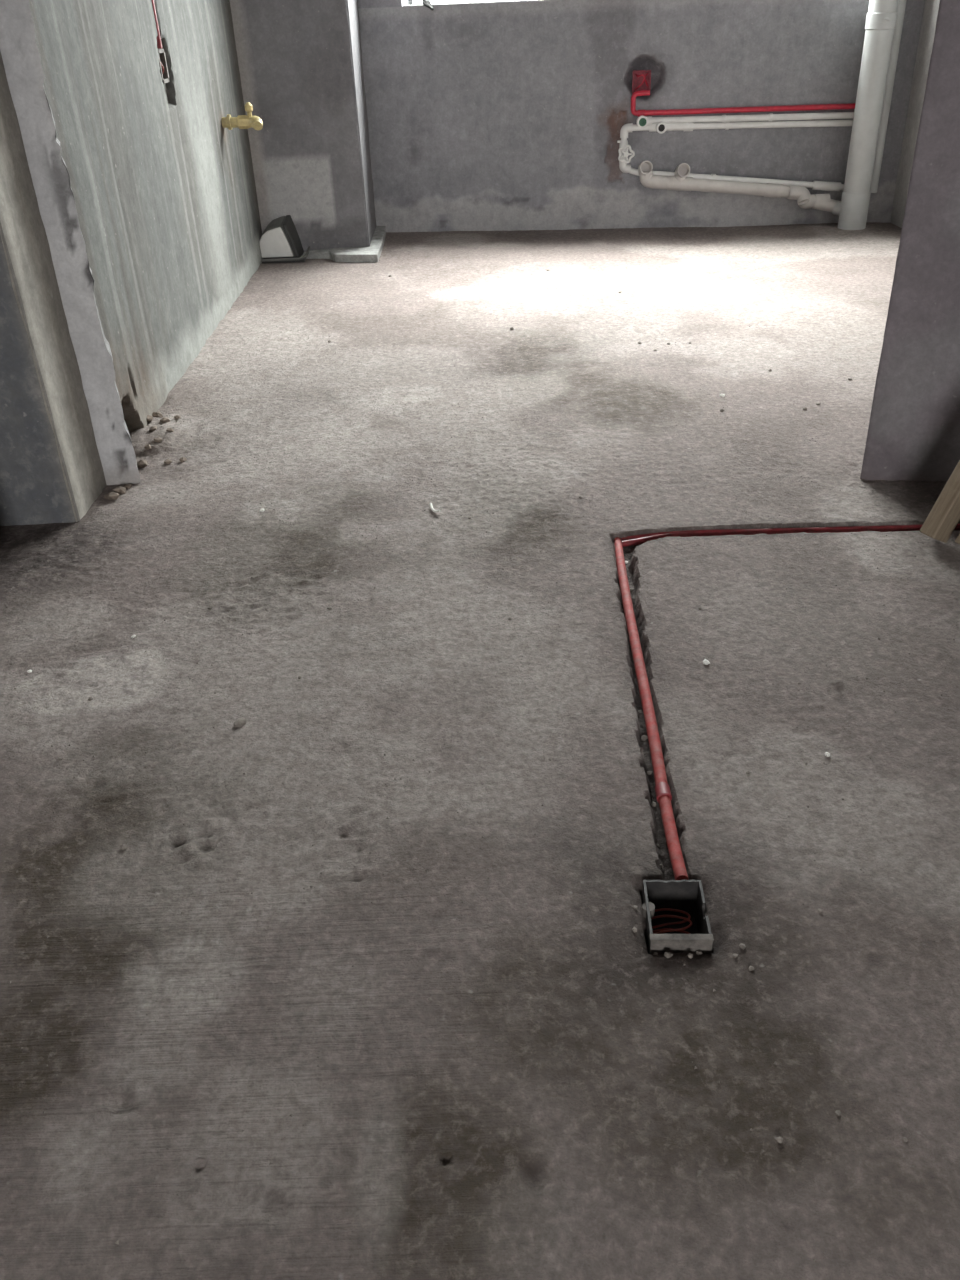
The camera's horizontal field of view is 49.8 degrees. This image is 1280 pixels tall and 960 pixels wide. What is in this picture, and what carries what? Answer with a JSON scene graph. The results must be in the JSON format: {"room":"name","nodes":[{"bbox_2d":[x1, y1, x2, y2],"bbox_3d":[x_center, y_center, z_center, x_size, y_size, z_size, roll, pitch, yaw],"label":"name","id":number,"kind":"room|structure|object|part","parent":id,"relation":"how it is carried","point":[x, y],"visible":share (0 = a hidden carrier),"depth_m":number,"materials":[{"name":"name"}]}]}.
{"room":"unfinished apartment room","nodes":[
{"label":"unfinished apartment room","id":0,"kind":"room"},
{"bbox_2d":[29,0,263,431],"bbox_3d":[-1.090,-2.318,2.981,0.306,2.800,3.040,-3,32,0],"label":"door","id":1,"kind":"structure","parent":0,"point":[165,195],"depth_m":2.83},
{"bbox_2d":[0,51,106,525],"bbox_3d":[-1.359,-1.461,1.597,0.914,2.770,0.283,-3,32,0],"label":"wall","id":2,"kind":"structure","parent":1,"relation":"attached to","point":[51,469],"depth_m":2.08,"materials":[{"name":"grey concrete"}]},
{"bbox_2d":[0,0,140,484],"bbox_3d":[-0.876,-1.550,1.696,0.090,2.760,0.112,-3,32,0],"label":"trim","id":3,"kind":"structure","parent":1,"relation":"attached to","point":[50,176],"depth_m":2.09,"materials":[{"name":"white paint"}]},
{"bbox_2d":[152,0,161,48],"bbox_3d":[-0.955,-2.512,2.457,0.018,1.926,0.022,-3,32,0],"label":"conduit","id":4,"kind":"object","parent":1,"relation":"attached to","point":[159,44],"visible":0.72,"depth_m":2.94,"materials":[{"name":"red plastic"}]},
{"bbox_2d":[157,48,169,83],"bbox_3d":[-0.932,-1.662,2.998,0.032,0.086,0.084,-3,32,0],"label":"switch box","id":5,"kind":"object","parent":1,"relation":"attached to","point":[161,52],"visible":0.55,"depth_m":3.01,"materials":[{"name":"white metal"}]},
{"bbox_2d":[221,102,262,129],"bbox_3d":[-0.861,-1.869,3.700,0.164,0.090,0.054,-3,32,0],"label":"tap","id":6,"kind":"object","parent":1,"relation":"attached to","point":[247,121],"visible":0.98,"depth_m":3.69,"materials":[{"name":"gold metal"}]},
{"bbox_3d":[-0.824,-1.885,3.694,0.028,0.060,0.028,-3,32,0],"label":"valve stem","id":7,"kind":"part","parent":6,"relation":"part of","materials":[{"name":"gold metal"}]},
{"bbox_2d":[230,0,375,250],"bbox_3d":[-0.762,-2.956,3.953,0.478,2.770,0.632,-3,32,0],"label":"wall column","id":8,"kind":"structure","parent":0,"point":[300,61],"depth_m":4.14,"materials":[{"name":"grey concrete"}]},
{"bbox_2d":[301,226,385,262],"bbox_3d":[-0.670,-1.733,4.547,0.493,0.040,0.656,-3,32,0],"label":"trim","id":9,"kind":"structure","parent":8,"relation":"attached to","point":[372,253],"depth_m":4.35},
{"bbox_2d":[0,222,959,1279],"bbox_3d":[0.385,0.226,1.389,4.150,0.079,8.600,-3,32,0],"label":"floor","id":10,"kind":"structure","parent":0,"point":[548,1097],"depth_m":1.39,"materials":[{"name":"grey concrete"}]},
{"bbox_2d":[103,492,118,499],"bbox_3d":[-0.819,-0.319,2.300,0.032,0.020,0.037,-18,35,-23],"label":"lump","id":11,"kind":"object","parent":10,"relation":"on","point":[112,495],"visible":1,"depth_m":2.29,"materials":[{"name":"grey concrete"}]},
{"bbox_2d":[113,486,125,494],"bbox_3d":[-0.809,-0.335,2.329,0.025,0.020,0.030,-2,32,0],"label":"lump","id":12,"kind":"object","parent":10,"relation":"on","point":[120,490],"visible":0.97,"depth_m":2.32,"materials":[{"name":"grey concrete"}]},
{"bbox_2d":[120,844,127,849],"bbox_3d":[-0.461,0.267,1.339,0.009,0.007,0.008,-11,33,-13],"label":"pebble","id":13,"kind":"object","parent":10,"relation":"on","point":[123,846],"visible":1,"depth_m":1.34,"materials":[{"name":"grey stone"}]},
{"bbox_2d":[137,460,147,467],"bbox_3d":[-0.804,-0.420,2.460,0.025,0.018,0.027,-1,32,3],"label":"lump","id":14,"kind":"object","parent":10,"relation":"on","point":[142,463],"visible":0.97,"depth_m":2.45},
{"bbox_2d":[144,444,150,449],"bbox_3d":[-0.811,-0.472,2.528,0.018,0.012,0.017,6,33,14],"label":"lump","id":15,"kind":"object","parent":10,"relation":"on","point":[147,446],"visible":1,"depth_m":2.52,"materials":[{"name":"grey concrete"}]},
{"bbox_2d":[146,415,152,421],"bbox_3d":[-0.869,-0.577,2.698,0.033,0.023,0.034,7,33,15],"label":"lump","id":16,"kind":"object","parent":10,"relation":"on","point":[149,418],"visible":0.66,"depth_m":2.69,"materials":[{"name":"grey concrete"}]},
{"bbox_2d":[149,426,156,431],"bbox_3d":[-0.832,-0.537,2.635,0.021,0.015,0.022,-8,32,-8],"label":"lump","id":17,"kind":"object","parent":10,"relation":"on","point":[151,429],"visible":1,"depth_m":2.63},
{"bbox_2d":[152,411,162,417],"bbox_3d":[-0.855,-0.597,2.743,0.027,0.017,0.032,-12,33,-14],"label":"lump","id":18,"kind":"object","parent":10,"relation":"on","point":[158,414],"visible":0.91,"depth_m":2.73,"materials":[{"name":"grey concrete"}]},
{"bbox_2d":[154,437,161,442],"bbox_3d":[-0.794,-0.493,2.558,0.017,0.014,0.020,18,37,29],"label":"lump","id":19,"kind":"object","parent":10,"relation":"on","point":[159,440],"visible":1,"depth_m":2.55,"materials":[{"name":"grey concrete"}]},
{"bbox_2d":[160,417,170,422],"bbox_3d":[-0.821,-0.571,2.696,0.025,0.018,0.022,7,33,15],"label":"lump","id":20,"kind":"object","parent":10,"relation":"on","point":[164,419],"visible":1,"depth_m":2.69,"materials":[{"name":"grey concrete"}]},
{"bbox_2d":[164,459,171,463],"bbox_3d":[-0.747,-0.425,2.473,0.020,0.013,0.024,-2,32,1],"label":"lump","id":21,"kind":"object","parent":10,"relation":"on","point":[167,461],"visible":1,"depth_m":2.47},
{"bbox_2d":[179,457,186,461],"bbox_3d":[-0.712,-0.434,2.482,0.017,0.011,0.016,24,41,36],"label":"lump","id":22,"kind":"object","parent":10,"relation":"on","point":[182,459],"visible":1,"depth_m":2.48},
{"bbox_2d":[234,718,245,726],"bbox_3d":[-0.362,0.125,1.560,0.016,0.010,0.020,26,42,37],"label":"pebble","id":23,"kind":"object","parent":10,"relation":"on","point":[240,722],"visible":1,"depth_m":1.55,"materials":[{"name":"beige stone"}]},
{"bbox_2d":[259,215,310,263],"bbox_3d":[-0.830,-1.675,4.322,0.222,0.168,0.138,-3,32,0],"label":"housing","id":24,"kind":"object","parent":10,"relation":"on","point":[280,242],"visible":0.84,"depth_m":4.30,"materials":[{"name":"plastic"}]},
{"bbox_3d":[-0.852,-1.649,4.292,0.141,0.116,0.016,-3,32,0],"label":"panel","id":25,"kind":"part","parent":24,"relation":"part of","materials":[{"name":"white plastic"}]},
{"bbox_2d":[260,216,295,257],"bbox_3d":[-0.848,-1.684,4.324,0.158,0.151,0.074,-3,32,0],"label":"hood","id":26,"kind":"object","parent":24,"relation":"attached to","point":[278,239],"depth_m":4.29,"materials":[{"name":"grey plastic"}]},
{"bbox_2d":[261,246,310,263],"bbox_3d":[-0.828,-1.622,4.355,0.222,0.044,0.138,-3,32,0],"label":"tray","id":27,"kind":"object","parent":24,"relation":"attached to","point":[271,254],"depth_m":4.31,"materials":[{"name":"grey plastic"}]},
{"bbox_2d":[430,503,440,512],"bbox_3d":[-0.097,-0.277,2.172,0.011,0.010,0.048,-16,34,-21],"label":"scrap","id":28,"kind":"object","parent":10,"relation":"on","point":[431,506],"visible":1,"depth_m":2.17,"materials":[{"name":"white paint"}]},
{"bbox_2d":[1,308,959,1270],"bbox_3d":[0.087,-0.292,2.207,1.801,0.041,3.149,-3,32,0],"label":"grit","id":29,"kind":"object","parent":10,"relation":"on","point":[116,1242],"visible":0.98,"depth_m":1.50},
{"bbox_2d":[641,735,647,740],"bbox_3d":[0.243,0.145,1.534,0.012,0.006,0.011,-20,36,-26],"label":"pebble","id":30,"kind":"object","parent":10,"relation":"on","point":[644,737],"visible":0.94,"depth_m":1.53,"materials":[{"name":"grey stone"}]},
{"bbox_2d":[613,537,687,879],"bbox_3d":[0.258,0.048,1.661,0.021,0.027,0.940,-1,32,3],"label":"conduit","id":31,"kind":"object","parent":10,"relation":"on","point":[662,788],"visible":0.98,"depth_m":1.51,"materials":[{"name":"red plastic"}]},
{"bbox_2d":[664,952,672,957],"bbox_3d":[0.211,0.353,1.159,0.008,0.006,0.008,-19,35,-24],"label":"pebble","id":32,"kind":"object","parent":10,"relation":"on","point":[666,954],"visible":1,"depth_m":1.16,"materials":[{"name":"grey stone"}]},
{"bbox_2d":[642,879,713,953],"bbox_3d":[0.229,0.339,1.219,0.076,0.063,0.098,-3,32,0],"label":"junction box","id":33,"kind":"object","parent":10,"relation":"on","point":[687,896],"depth_m":1.24,"materials":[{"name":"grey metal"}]},
{"bbox_3d":[0.226,0.343,1.222,0.051,0.024,0.065,-3,32,0],"label":"wire coil","id":34,"kind":"part","parent":33,"relation":"part of","materials":[{"name":"red plastic"}]},
{"bbox_2d":[703,659,709,664],"bbox_3d":[0.360,0.035,1.652,0.011,0.008,0.011,-17,35,-22],"label":"crumb","id":35,"kind":"object","parent":10,"relation":"on","point":[706,662],"visible":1,"depth_m":1.65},
{"bbox_2d":[776,1136,782,1142],"bbox_3d":[0.281,0.468,0.969,0.005,0.005,0.005,-23,37,-29],"label":"pebble","id":36,"kind":"object","parent":10,"relation":"on","point":[779,1139],"visible":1,"depth_m":0.97,"materials":[{"name":"grey stone"}]},
{"bbox_2d":[621,523,959,546],"bbox_3d":[0.640,-0.214,2.061,0.722,0.019,0.047,-3,32,0],"label":"conduit","id":37,"kind":"object","parent":10,"relation":"on","point":[642,538],"visible":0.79,"depth_m":2.06,"materials":[{"name":"red plastic"}]},
{"bbox_2d":[832,0,898,229],"bbox_3d":[1.553,-2.951,3.767,0.115,2.755,0.147,-15,34,-19],"label":"stack","id":38,"kind":"object","parent":10,"relation":"on","point":[881,19],"visible":0.95,"depth_m":4.21,"materials":[{"name":"white plastic"}]},
{"bbox_2d":[838,192,870,229],"bbox_3d":[1.606,-1.843,4.446,0.115,0.155,0.115,-3,32,0],"label":"socket","id":39,"kind":"object","parent":38,"relation":"attached to","point":[853,207],"depth_m":4.41,"materials":[{"name":"white plastic"}]},
{"bbox_2d":[860,0,959,480],"bbox_3d":[1.654,-1.507,1.488,1.762,2.800,0.559,-3,32,0],"label":"wall pier","id":40,"kind":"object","parent":10,"relation":"on","point":[913,434],"visible":0.91,"depth_m":2.04,"materials":[{"name":"grey concrete"}]},
{"bbox_2d":[920,460,959,542],"bbox_3d":[1.049,-0.630,1.808,0.509,0.910,0.039,-16,34,-21],"label":"batten","id":41,"kind":"object","parent":10,"relation":"on","point":[944,516],"visible":1,"depth_m":1.93,"materials":[{"name":"brown wood"}]},
{"bbox_2d":[955,533,959,543],"bbox_3d":[1.101,-0.556,1.799,0.511,0.792,0.036,-16,34,-21],"label":"batten","id":42,"kind":"object","parent":10,"relation":"on","point":[957,540],"visible":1,"depth_m":1.91,"materials":[{"name":"brown wood"}]},
{"bbox_2d":[357,0,924,231],"bbox_3d":[0.352,-3.079,4.080,3.277,2.820,0.212,1,32,6],"label":"wall","id":43,"kind":"structure","parent":0,"point":[498,116],"depth_m":4.44,"materials":[{"name":"grey concrete"}]},
{"bbox_2d":[403,0,541,5],"bbox_3d":[0.568,-3.249,3.970,1.825,1.390,0.212,1,32,6],"label":"window","id":44,"kind":"structure","parent":43,"relation":"in","point":[411,2],"depth_m":4.33,"materials":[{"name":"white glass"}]},
{"bbox_2d":[422,0,433,10],"bbox_3d":[-0.225,-2.687,4.307,0.074,0.119,0.059,-3,32,0],"label":"scrap","id":45,"kind":"object","parent":44,"relation":"on","point":[426,3],"visible":1,"depth_m":4.31,"materials":[{"name":"grey plastic"}]},
{"bbox_3d":[0.601,-2.718,4.396,1.825,0.037,0.050,1,32,6],"label":"frame rail","id":46,"kind":"part","parent":44,"relation":"part of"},
{"bbox_2d":[632,70,650,93],"bbox_3d":[0.685,-2.367,4.391,0.076,0.086,0.040,1,32,6],"label":"outlet box","id":47,"kind":"object","parent":43,"relation":"attached to","point":[641,80],"visible":0.99,"depth_m":4.40,"materials":[{"name":"plastic"}]},
{"bbox_2d":[638,161,840,211],"bbox_3d":[1.135,-1.972,4.503,0.892,0.240,0.103,1,32,5],"label":"branch","id":48,"kind":"object","parent":43,"relation":"attached to","point":[679,181],"visible":1,"depth_m":4.50,"materials":[{"name":"white plastic"}]},
{"bbox_2d":[650,175,667,189],"bbox_3d":[0.785,-2.008,4.538,0.075,0.063,0.057,1,32,6],"label":"socket","id":49,"kind":"object","parent":48,"relation":"attached to","point":[656,181],"depth_m":4.51,"materials":[{"name":"white plastic"}]},
{"bbox_2d":[764,183,782,197],"bbox_3d":[1.279,-1.958,4.508,0.075,0.063,0.057,1,32,6],"label":"socket","id":50,"kind":"object","parent":48,"relation":"attached to","point":[773,190],"depth_m":4.48,"materials":[{"name":"white plastic"}]},
{"bbox_2d":[814,194,829,202],"bbox_3d":[1.484,-1.909,4.501,0.060,0.057,0.057,-3,32,0],"label":"socket","id":51,"kind":"object","parent":48,"relation":"attached to","point":[818,198],"depth_m":4.47,"materials":[{"name":"white plastic"}]},
{"bbox_2d":[631,90,854,116],"bbox_3d":[1.133,-2.275,4.361,0.985,0.102,0.027,1,32,6],"label":"conduit","id":52,"kind":"object","parent":43,"relation":"attached to","point":[634,111],"visible":0.94,"depth_m":4.38,"materials":[{"name":"red plastic"}]},
{"bbox_2d":[636,112,853,127],"bbox_3d":[1.145,-2.214,4.387,0.957,0.047,0.069,0,32,4],"label":"supply pipe","id":53,"kind":"object","parent":43,"relation":"attached to","point":[642,121],"visible":0.99,"depth_m":4.38,"materials":[{"name":"white plastic"}]},
{"bbox_2d":[636,115,647,127],"bbox_3d":[0.691,-2.206,4.406,0.046,0.047,0.030,-3,32,0],"label":"outlet","id":54,"kind":"object","parent":53,"relation":"attached to","point":[642,121],"depth_m":4.40,"materials":[{"name":"green plastic"}]},
{"bbox_2d":[617,0,906,192],"bbox_3d":[1.110,-3.061,3.845,1.117,2.617,0.075,1,32,6],"label":"supply pipe","id":55,"kind":"object","parent":43,"relation":"attached to","point":[660,127],"visible":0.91,"depth_m":4.41,"materials":[{"name":"white plastic"}]},
{"bbox_3d":[0.633,-2.098,4.471,0.073,0.074,0.012,-3,32,0],"label":"valve handle","id":56,"kind":"part","parent":55,"relation":"part of","materials":[{"name":"white plastic"}]},
{"bbox_2d":[656,122,666,133],"bbox_3d":[0.773,-2.189,4.422,0.042,0.043,0.042,-3,32,0],"label":"outlet","id":57,"kind":"object","parent":55,"relation":"attached to","point":[661,127],"depth_m":4.41,"materials":[{"name":"white plastic"}]},
{"bbox_2d":[684,122,692,130],"bbox_3d":[0.892,-2.197,4.427,0.038,0.038,0.038,1,32,6],"label":"socket","id":58,"kind":"object","parent":55,"relation":"attached to","point":[688,126],"depth_m":4.41,"materials":[{"name":"white plastic"}]},
{"bbox_2d":[812,181,840,191],"bbox_3d":[1.504,-1.970,4.493,0.118,0.047,0.037,1,32,6],"label":"socket","id":59,"kind":"object","parent":55,"relation":"attached to","point":[816,185],"depth_m":4.48,"materials":[{"name":"white plastic"}]},
{"bbox_2d":[890,0,939,227],"bbox_3d":[1.881,-2.420,2.934,0.200,2.800,3.150,-3,32,0],"label":"wall","id":60,"kind":"structure","parent":0,"point":[928,27],"depth_m":4.26,"materials":[{"name":"grey concrete"}]}
]}

